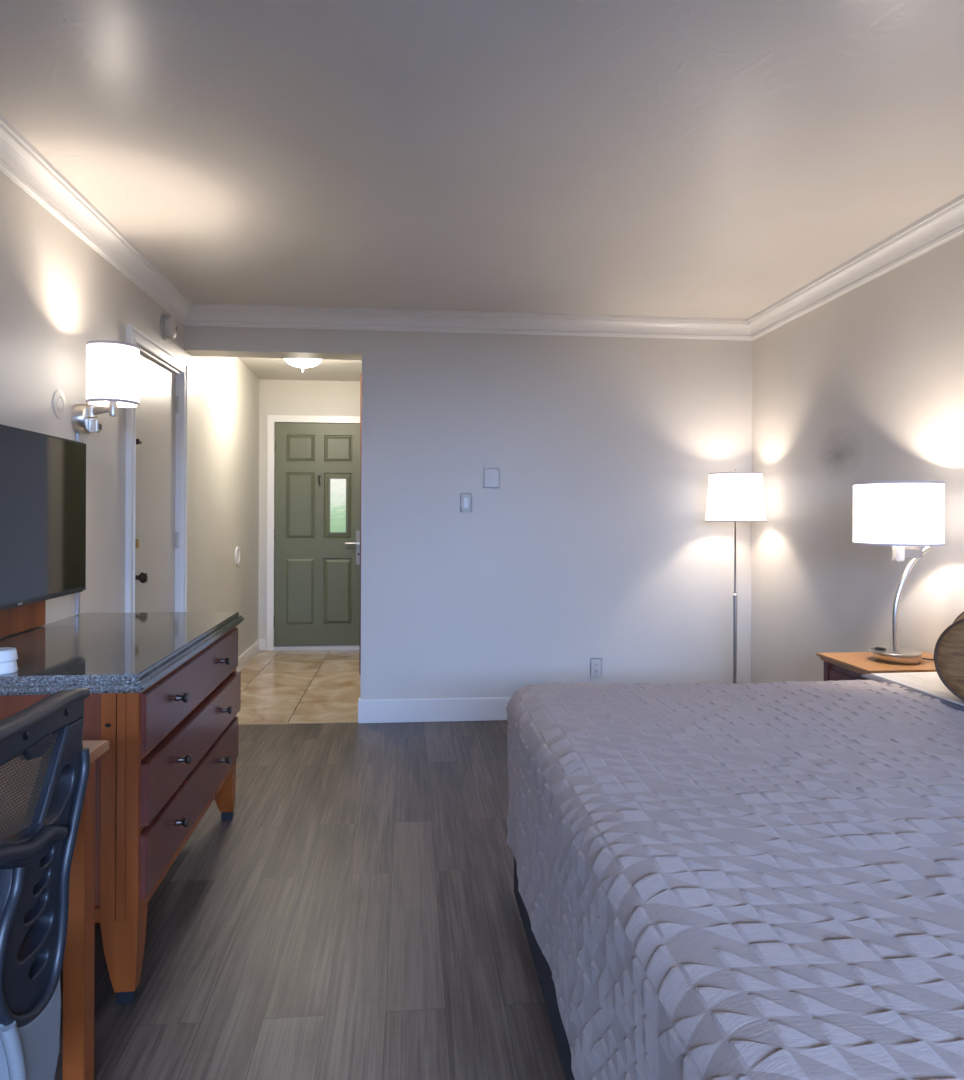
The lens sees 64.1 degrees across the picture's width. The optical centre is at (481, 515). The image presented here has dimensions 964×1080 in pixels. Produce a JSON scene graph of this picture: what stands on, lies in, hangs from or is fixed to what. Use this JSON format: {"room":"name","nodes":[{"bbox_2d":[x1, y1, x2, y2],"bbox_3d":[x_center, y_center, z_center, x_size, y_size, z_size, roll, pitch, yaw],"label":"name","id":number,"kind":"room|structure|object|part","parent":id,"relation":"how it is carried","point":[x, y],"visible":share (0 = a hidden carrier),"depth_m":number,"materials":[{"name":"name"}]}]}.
{"room":"hotel room","nodes":[
{"label":"hotel room","id":0,"kind":"room"},
{"bbox_2d":[0,171,183,624],"bbox_3d":[-1.549,0.006,1.384,0.140,2.515,6.450,0,0,-5],"label":"wall","id":1,"kind":"structure","parent":0,"point":[58,295],"depth_m":3.04,"materials":[{"name":"paint"}]},
{"bbox_2d":[0,600,44,637],"bbox_3d":[-1.554,0.123,2.270,0.014,0.558,1.115,0,0,-5],"label":"backboard","id":2,"kind":"object","parent":1,"relation":"attached to","point":[14,620],"visible":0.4,"depth_m":2.65,"materials":[{"name":"orange wood"}]},
{"bbox_2d":[0,424,85,610],"bbox_3d":[-1.494,0.006,2.384,0.126,0.554,0.980,0,0,-5],"label":"television","id":3,"kind":"object","parent":2,"relation":"attached to","point":[43,476],"visible":1,"depth_m":2.52,"materials":[{"name":"black"}]},
{"bbox_2d":[53,390,65,418],"bbox_3d":[-1.625,-0.426,2.964,0.004,0.110,0.110,0,0,-5],"label":"blank wall plate","id":4,"kind":"object","parent":1,"relation":"attached to","point":[59,401],"visible":1,"depth_m":2.96,"materials":[{"name":"paint"}]},
{"bbox_2d":[75,433,80,614],"bbox_3d":[-1.638,0.033,3.123,0.012,0.740,0.024,0,0,-5],"label":"cord cover","id":5,"kind":"object","parent":1,"relation":"attached to","point":[78,435],"visible":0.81,"depth_m":3.11,"materials":[{"name":"silver metal"}]},
{"bbox_2d":[0,114,192,324],"bbox_3d":[-1.439,-1.192,1.394,0.070,0.118,6.450,0,0,-5],"label":"trim","id":6,"kind":"structure","parent":1,"relation":"attached to","point":[20,161],"depth_m":3.06,"materials":[{"name":"white"}]},
{"bbox_2d":[71,340,139,434],"bbox_3d":[-1.519,-0.496,3.046,0.366,0.334,0.190,0,0,27],"label":"wall lamp","id":7,"kind":"object","parent":1,"relation":"attached to","point":[112,367],"visible":1,"depth_m":2.94,"materials":[{"name":"white fabric"}]},
{"bbox_3d":[-1.619,-0.392,3.135,0.050,0.124,0.124,0,0,-5],"label":"plate","id":8,"kind":"part","parent":7,"relation":"part of","materials":[{"name":"silver metal"}]},
{"bbox_3d":[-1.525,-0.422,3.072,0.040,0.045,0.212,0,0,-44],"label":"arm","id":9,"kind":"part","parent":7,"relation":"part of","materials":[{"name":"silver metal"}]},
{"bbox_3d":[-1.440,-0.548,3.007,0.188,0.225,0.188,0,0,-5],"label":"lamp shade","id":10,"kind":"part","parent":7,"relation":"part of","materials":[{"name":"white fabric"}]},
{"bbox_3d":[-1.440,-0.658,3.007,0.190,0.010,0.190,0,0,-5],"label":"shade trim","id":11,"kind":"part","parent":7,"relation":"part of","materials":[{"name":"white fabric"}]},
{"bbox_3d":[-1.440,-0.438,3.007,0.190,0.010,0.190,0,0,-5],"label":"shade trim","id":12,"kind":"part","parent":7,"relation":"part of","materials":[{"name":"white fabric"}]},
{"bbox_2d":[125,324,187,612],"bbox_3d":[-1.793,0.176,4.125,0.156,2.173,0.946,0,0,-5],"label":"trim","id":13,"kind":"structure","parent":1,"relation":"attached to","point":[134,335],"depth_m":4.41,"materials":[{"name":"white"}]},
{"bbox_2d":[135,353,178,612],"bbox_3d":[-1.749,0.212,4.134,0.116,2.077,0.791,0,0,-5],"label":"door","id":14,"kind":"structure","parent":1,"relation":"in","point":[156,538],"depth_m":4.16,"materials":[{"name":"beige paint"}]},
{"bbox_3d":[-1.697,0.308,3.811,0.073,0.068,0.068,0,0,-5],"label":"knob","id":15,"kind":"part","parent":14,"relation":"part of","materials":[{"name":"brown metal"}]},
{"bbox_2d":[160,314,177,339],"bbox_3d":[-1.714,-1.034,4.229,0.063,0.140,0.140,0,0,-5],"label":"smoke detector","id":16,"kind":"object","parent":1,"relation":"attached to","point":[168,323],"visible":1,"depth_m":4.18,"materials":[{"name":"grey plastic"}]},
{"bbox_3d":[-1.739,-1.034,4.226,0.012,0.140,0.140,0,0,-5],"label":"mounting plate","id":17,"kind":"part","parent":16,"relation":"part of","materials":[{"name":"grey plastic"}]},
{"bbox_2d":[184,350,258,657],"bbox_3d":[-2.003,-0.003,5.886,0.140,2.530,2.603,0,0,-7],"label":"wall","id":18,"kind":"structure","parent":0,"point":[223,392],"depth_m":5.69,"materials":[{"name":"paint"}]},
{"bbox_2d":[235,547,239,564],"bbox_3d":[-1.968,0.327,6.186,0.024,0.150,0.150,0,0,-5],"label":"bumper cover","id":19,"kind":"object","parent":18,"relation":"attached to","point":[237,551],"visible":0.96,"depth_m":6.18,"materials":[{"name":"white plastic"}]},
{"bbox_2d":[236,639,259,671],"bbox_3d":[-1.932,1.210,5.894,0.014,0.105,2.601,0,0,-7],"label":"baseboard","id":20,"kind":"structure","parent":18,"relation":"attached to","point":[254,649],"depth_m":6.62,"materials":[{"name":"white wood"}]},
{"bbox_2d":[20,650,565,1079],"bbox_3d":[0.100,1.320,2.848,4.030,0.100,9.450,0,0,-5],"label":"floor","id":21,"kind":"structure","parent":0,"point":[355,915],"depth_m":2.41,"materials":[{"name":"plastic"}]},
{"bbox_2d":[0,688,89,1079],"bbox_3d":[-0.936,0.780,1.060,0.582,0.972,0.576,0,0,-1],"label":"office chair","id":22,"kind":"object","parent":21,"relation":"on","point":[35,863],"visible":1,"depth_m":1.21,"materials":[{"name":"black plastic"}]},
{"bbox_3d":[-0.705,0.332,1.065,0.030,0.065,0.576,0,0,-1],"label":"rail","id":23,"kind":"part","parent":22,"relation":"part of","materials":[{"name":"black plastic"}]},
{"bbox_2d":[0,740,109,1079],"bbox_3d":[-1.106,0.884,1.075,0.660,0.763,1.250,0,0,-5],"label":"desk","id":24,"kind":"object","parent":21,"relation":"on","point":[78,962],"visible":0.44,"depth_m":1.66,"materials":[{"name":"brown wood"}]},
{"bbox_3d":[-0.880,0.896,1.682,0.045,0.741,0.055,0,0,-5],"label":"leg","id":25,"kind":"part","parent":24,"relation":"part of","materials":[{"name":"orange wood"}]},
{"bbox_2d":[0,612,243,1003],"bbox_3d":[-1.253,0.836,2.590,0.687,0.858,1.325,0,0,-6],"label":"dresser","id":26,"kind":"object","parent":21,"relation":"on","point":[164,688],"visible":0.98,"depth_m":2.16,"materials":[{"name":"brown wood"}]},
{"bbox_2d":[0,661,17,674],"bbox_3d":[-1.249,0.392,1.996,0.080,0.030,0.080,0,0,-5],"label":"cup","id":27,"kind":"object","parent":26,"relation":"on","point":[8,667],"visible":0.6,"depth_m":1.98,"materials":[{"name":"white plastic"}]},
{"bbox_2d":[0,647,17,662],"bbox_3d":[-1.249,0.362,1.996,0.080,0.030,0.080,0,0,-5],"label":"cup","id":28,"kind":"object","parent":27,"relation":"on","point":[7,654],"visible":1,"depth_m":1.98,"materials":[{"name":"white plastic"}]},
{"bbox_3d":[-1.216,0.734,1.983,0.463,0.562,0.010,0,0,-6],"label":"panel","id":29,"kind":"part","parent":26,"relation":"part of","materials":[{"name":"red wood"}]},
{"bbox_3d":[-1.216,1.033,1.971,0.463,0.035,0.026,0,0,-6],"label":"rail","id":30,"kind":"part","parent":26,"relation":"part of","materials":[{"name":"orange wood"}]},
{"bbox_3d":[-0.944,1.140,2.032,0.092,0.185,0.085,0,0,-6],"label":"leg","id":31,"kind":"part","parent":26,"relation":"part of","materials":[{"name":"orange wood"}]},
{"bbox_3d":[-0.977,0.753,2.614,0.030,0.597,1.250,0,0,-6],"label":"frame","id":32,"kind":"part","parent":26,"relation":"part of","materials":[{"name":"orange wood"}]},
{"bbox_3d":[-0.898,0.921,2.311,0.032,0.031,0.031,0,0,-6],"label":"knob","id":33,"kind":"part","parent":26,"relation":"part of","materials":[{"name":"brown metal"}]},
{"bbox_3d":[-0.898,0.548,2.311,0.032,0.031,0.031,0,0,-6],"label":"knob","id":34,"kind":"part","parent":26,"relation":"part of","materials":[{"name":"brown metal"}]},
{"bbox_3d":[-0.891,0.733,2.312,0.032,0.031,0.031,0,0,-6],"label":"knob","id":35,"kind":"part","parent":26,"relation":"part of","materials":[{"name":"brown metal"}]},
{"bbox_3d":[-0.966,0.923,2.614,0.036,0.166,1.200,0,0,-6],"label":"drawer","id":36,"kind":"part","parent":26,"relation":"part of","materials":[{"name":"brown wood"}]},
{"bbox_3d":[-0.966,0.550,2.614,0.034,0.159,1.200,0,0,-6],"label":"drawer","id":37,"kind":"part","parent":26,"relation":"part of","materials":[{"name":"brown wood"}]},
{"bbox_3d":[-0.963,0.735,2.622,0.042,0.162,1.214,0,0,-6],"label":"drawer","id":38,"kind":"part","parent":26,"relation":"part of","materials":[{"name":"brown wood"}]},
{"bbox_3d":[-1.075,1.139,3.189,0.092,0.185,0.085,0,0,-6],"label":"leg","id":39,"kind":"part","parent":26,"relation":"part of","materials":[{"name":"orange wood"}]},
{"bbox_3d":[-0.965,0.548,2.897,0.032,0.031,0.031,0,0,-6],"label":"knob","id":40,"kind":"part","parent":26,"relation":"part of","materials":[{"name":"brown metal"}]},
{"bbox_3d":[-0.964,0.921,2.897,0.032,0.031,0.031,0,0,-6],"label":"knob","id":41,"kind":"part","parent":26,"relation":"part of","materials":[{"name":"brown metal"}]},
{"bbox_3d":[-0.957,0.733,2.898,0.032,0.031,0.031,0,0,-6],"label":"knob","id":42,"kind":"part","parent":26,"relation":"part of","materials":[{"name":"brown metal"}]},
{"bbox_2d":[238,721,358,724],"bbox_3d":[-1.268,1.273,4.674,1.053,0.024,0.035,0,0,-5],"label":"trim","id":43,"kind":"structure","parent":21,"relation":"on","point":[314,722],"depth_m":4.69,"materials":[{"name":"beige wood"}]},
{"bbox_2d":[506,672,963,1079],"bbox_3d":[1.081,0.918,1.752,1.847,0.712,1.973,0,0,-5],"label":"bed","id":44,"kind":"object","parent":21,"relation":"on","point":[718,881],"visible":1,"depth_m":1.35,"materials":[{"name":"grey fabric"}]},
{"bbox_2d":[934,612,963,699],"bbox_3d":[1.586,0.426,2.399,0.269,0.269,0.433,0,0,37],"label":"bolster cushion","id":45,"kind":"object","parent":44,"relation":"on","point":[949,647],"visible":1,"depth_m":2.28,"materials":[{"name":"brown fabric"}]},
{"bbox_2d":[705,469,766,683],"bbox_3d":[1.524,0.498,4.636,0.351,1.556,0.351,0,0,-5],"label":"floor lamp","id":46,"kind":"object","parent":21,"relation":"on","point":[735,496],"visible":0.76,"depth_m":4.51,"materials":[{"name":"white fabric"}]},
{"bbox_3d":[1.527,-0.107,4.636,0.348,0.287,0.348,0,0,-5],"label":"lamp shade","id":47,"kind":"part","parent":46,"relation":"part of","materials":[{"name":"white fabric"}]},
{"bbox_3d":[1.527,-0.249,4.636,0.309,0.007,0.309,0,0,-5],"label":"shade trim","id":48,"kind":"part","parent":46,"relation":"part of","materials":[{"name":"white fabric"}]},
{"bbox_3d":[1.526,0.035,4.636,0.351,0.007,0.351,0,0,-5],"label":"shade trim","id":49,"kind":"part","parent":46,"relation":"part of","materials":[{"name":"white fabric"}]},
{"bbox_2d":[816,651,936,680],"bbox_3d":[1.648,0.927,3.058,0.480,0.700,0.375,0,0,-5],"label":"nightstand","id":50,"kind":"object","parent":21,"relation":"on","point":[849,665],"visible":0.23,"depth_m":3.03,"materials":[{"name":"brown wood"}]},
{"bbox_3d":[1.440,0.940,3.190,0.037,0.672,0.037,0,0,-5],"label":"leg","id":51,"kind":"part","parent":50,"relation":"part of","materials":[{"name":"brown wood"}]},
{"bbox_3d":[1.444,0.703,3.039,0.014,0.145,0.251,0,0,-5],"label":"drawer","id":52,"kind":"part","parent":50,"relation":"part of","materials":[{"name":"brown wood"}]},
{"bbox_2d":[852,481,944,664],"bbox_3d":[1.648,0.224,3.055,0.323,0.706,0.323,0,0,-5],"label":"table lamp","id":53,"kind":"object","parent":50,"relation":"on","point":[908,517],"visible":1,"depth_m":2.94,"materials":[{"name":"white fabric"}]},
{"bbox_3d":[1.639,0.542,3.055,0.188,0.010,0.188,0,0,-5],"label":"plate","id":54,"kind":"part","parent":53,"relation":"part of","materials":[{"name":"silver metal"}]},
{"bbox_3d":[1.649,0.113,3.055,0.323,0.008,0.323,0,0,-5],"label":"shade trim","id":55,"kind":"part","parent":53,"relation":"part of","materials":[{"name":"white fabric"}]},
{"bbox_3d":[1.649,-0.006,3.055,0.320,0.242,0.320,0,0,-5],"label":"lamp shade","id":56,"kind":"part","parent":53,"relation":"part of","materials":[{"name":"white fabric"}]},
{"bbox_3d":[1.650,-0.125,3.055,0.323,0.008,0.323,0,0,-5],"label":"shade trim","id":57,"kind":"part","parent":53,"relation":"part of","materials":[{"name":"white fabric"}]},
{"bbox_3d":[1.707,0.328,3.061,0.159,0.424,0.018,0,0,-5],"label":"stem","id":58,"kind":"part","parent":53,"relation":"part of","materials":[{"name":"silver metal"}]},
{"bbox_2d":[258,379,359,645],"bbox_3d":[-0.914,0.001,7.367,2.560,2.530,0.140,0,0,-5],"label":"wall","id":59,"kind":"structure","parent":0,"point":[276,397],"depth_m":7.21,"materials":[{"name":"paint"}]},
{"bbox_2d":[260,639,265,650],"bbox_3d":[-2.050,1.209,7.181,0.072,0.105,0.014,0,0,-5],"label":"baseboard","id":60,"kind":"structure","parent":59,"relation":"attached to","point":[262,641],"depth_m":7.17,"materials":[{"name":"white"}]},
{"bbox_2d":[266,415,359,650],"bbox_3d":[-1.529,0.165,7.227,0.956,2.198,0.020,0,0,-5],"label":"trim","id":61,"kind":"structure","parent":59,"relation":"attached to","point":[271,419],"depth_m":7.18,"materials":[{"name":"white wood"}]},
{"bbox_2d":[273,644,358,650],"bbox_3d":[-1.537,1.247,7.262,0.830,0.034,0.110,0,0,-5],"label":"threshold","id":62,"kind":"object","parent":59,"relation":"attached to","point":[353,646],"depth_m":7.22,"materials":[{"name":"silver metal"}]},
{"bbox_2d":[274,423,359,644],"bbox_3d":[-1.535,0.177,7.236,0.832,2.084,0.102,0,0,-5],"label":"door","id":63,"kind":"structure","parent":59,"relation":"in","point":[317,529],"depth_m":7.24,"materials":[{"name":"green paint"}]},
{"bbox_3d":[-1.359,-0.091,7.259,0.158,0.512,0.008,0,0,-5],"label":"glass pane","id":64,"kind":"part","parent":63,"relation":"part of","materials":[{"name":"green"}]},
{"bbox_3d":[-1.356,-0.091,7.256,0.174,0.532,0.014,0,0,-5],"label":"pane frame","id":65,"kind":"part","parent":63,"relation":"part of","materials":[{"name":"green paint"}]},
{"bbox_3d":[-1.163,0.305,7.271,0.052,0.320,0.012,0,0,-5],"label":"lock plate","id":66,"kind":"part","parent":63,"relation":"part of","materials":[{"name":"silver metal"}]},
{"bbox_2d":[184,326,751,699],"bbox_3d":[-0.037,0.012,4.864,3.530,2.515,0.190,0,0,-5],"label":"wall","id":67,"kind":"structure","parent":0,"point":[594,539],"depth_m":4.81,"materials":[{"name":"paint"}]},
{"bbox_2d":[358,697,510,722],"bbox_3d":[0.482,1.201,4.841,2.491,0.142,0.075,0,0,-5],"label":"baseboard","id":68,"kind":"structure","parent":67,"relation":"attached to","point":[484,708],"depth_m":4.73,"materials":[{"name":"white"}]},
{"bbox_2d":[460,493,470,511],"bbox_3d":[-0.099,-0.077,4.756,0.068,0.115,0.012,0,0,-5],"label":"light switch","id":69,"kind":"object","parent":67,"relation":"attached to","point":[465,498],"visible":1,"depth_m":4.75,"materials":[{"name":"grey plastic"}]},
{"bbox_2d":[184,303,751,340],"bbox_3d":[-0.020,-1.186,4.734,3.530,0.118,0.070,0,0,-5],"label":"trim","id":70,"kind":"structure","parent":67,"relation":"attached to","point":[201,314],"depth_m":4.72,"materials":[{"name":"white"}]},
{"bbox_2d":[484,468,498,487],"bbox_3d":[0.060,-0.230,4.774,0.096,0.120,0.007,0,0,-5],"label":"thermostat plate","id":71,"kind":"object","parent":67,"relation":"attached to","point":[491,476],"visible":1,"depth_m":4.77,"materials":[{"name":"white plastic"}]},
{"bbox_2d":[590,658,601,676],"bbox_3d":[0.717,0.958,4.836,0.072,0.118,0.009,0,0,-5],"label":"power outlet","id":72,"kind":"object","parent":67,"relation":"attached to","point":[595,663],"visible":1,"depth_m":4.83,"materials":[{"name":"grey plastic"}]},
{"bbox_2d":[0,0,963,380],"bbox_3d":[0.130,-1.302,2.850,3.990,0.115,9.450,0,0,-5],"label":"ceiling","id":73,"kind":"structure","parent":0,"point":[659,158],"depth_m":2.56,"materials":[{"name":"paint"}]},
{"bbox_2d":[284,358,321,371],"bbox_3d":[-1.338,-1.168,5.748,0.316,0.195,0.316,0,0,-5],"label":"ceiling light","id":74,"kind":"object","parent":73,"relation":"attached to","point":[302,363],"visible":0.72,"depth_m":5.69,"materials":[{"name":"white glass"}]},
{"bbox_2d":[751,233,963,682],"bbox_3d":[2.096,0.021,1.827,0.140,2.515,6.640,0,0,-5],"label":"wall","id":75,"kind":"structure","parent":0,"point":[866,384],"depth_m":3.82,"materials":[{"name":"paint"}]},
{"bbox_2d":[747,194,963,340],"bbox_3d":[2.005,-1.178,1.723,0.070,0.118,6.450,0,0,-5],"label":"trim","id":76,"kind":"structure","parent":75,"relation":"attached to","point":[945,223],"depth_m":3.62,"materials":[{"name":"white"}]},
{"bbox_3d":[0.421,0.007,6.213,0.120,2.530,2.410,0,0,-5],"label":"wall","id":77,"kind":"structure","parent":0,"visible":0},
{"bbox_2d":[359,375,361,673],"bbox_3d":[-0.312,0.076,6.208,1.330,2.385,0.046,0,0,-5],"label":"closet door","id":78,"kind":"structure","parent":77,"relation":"in","point":[360,375],"depth_m":6.12,"materials":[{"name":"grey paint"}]}
]}

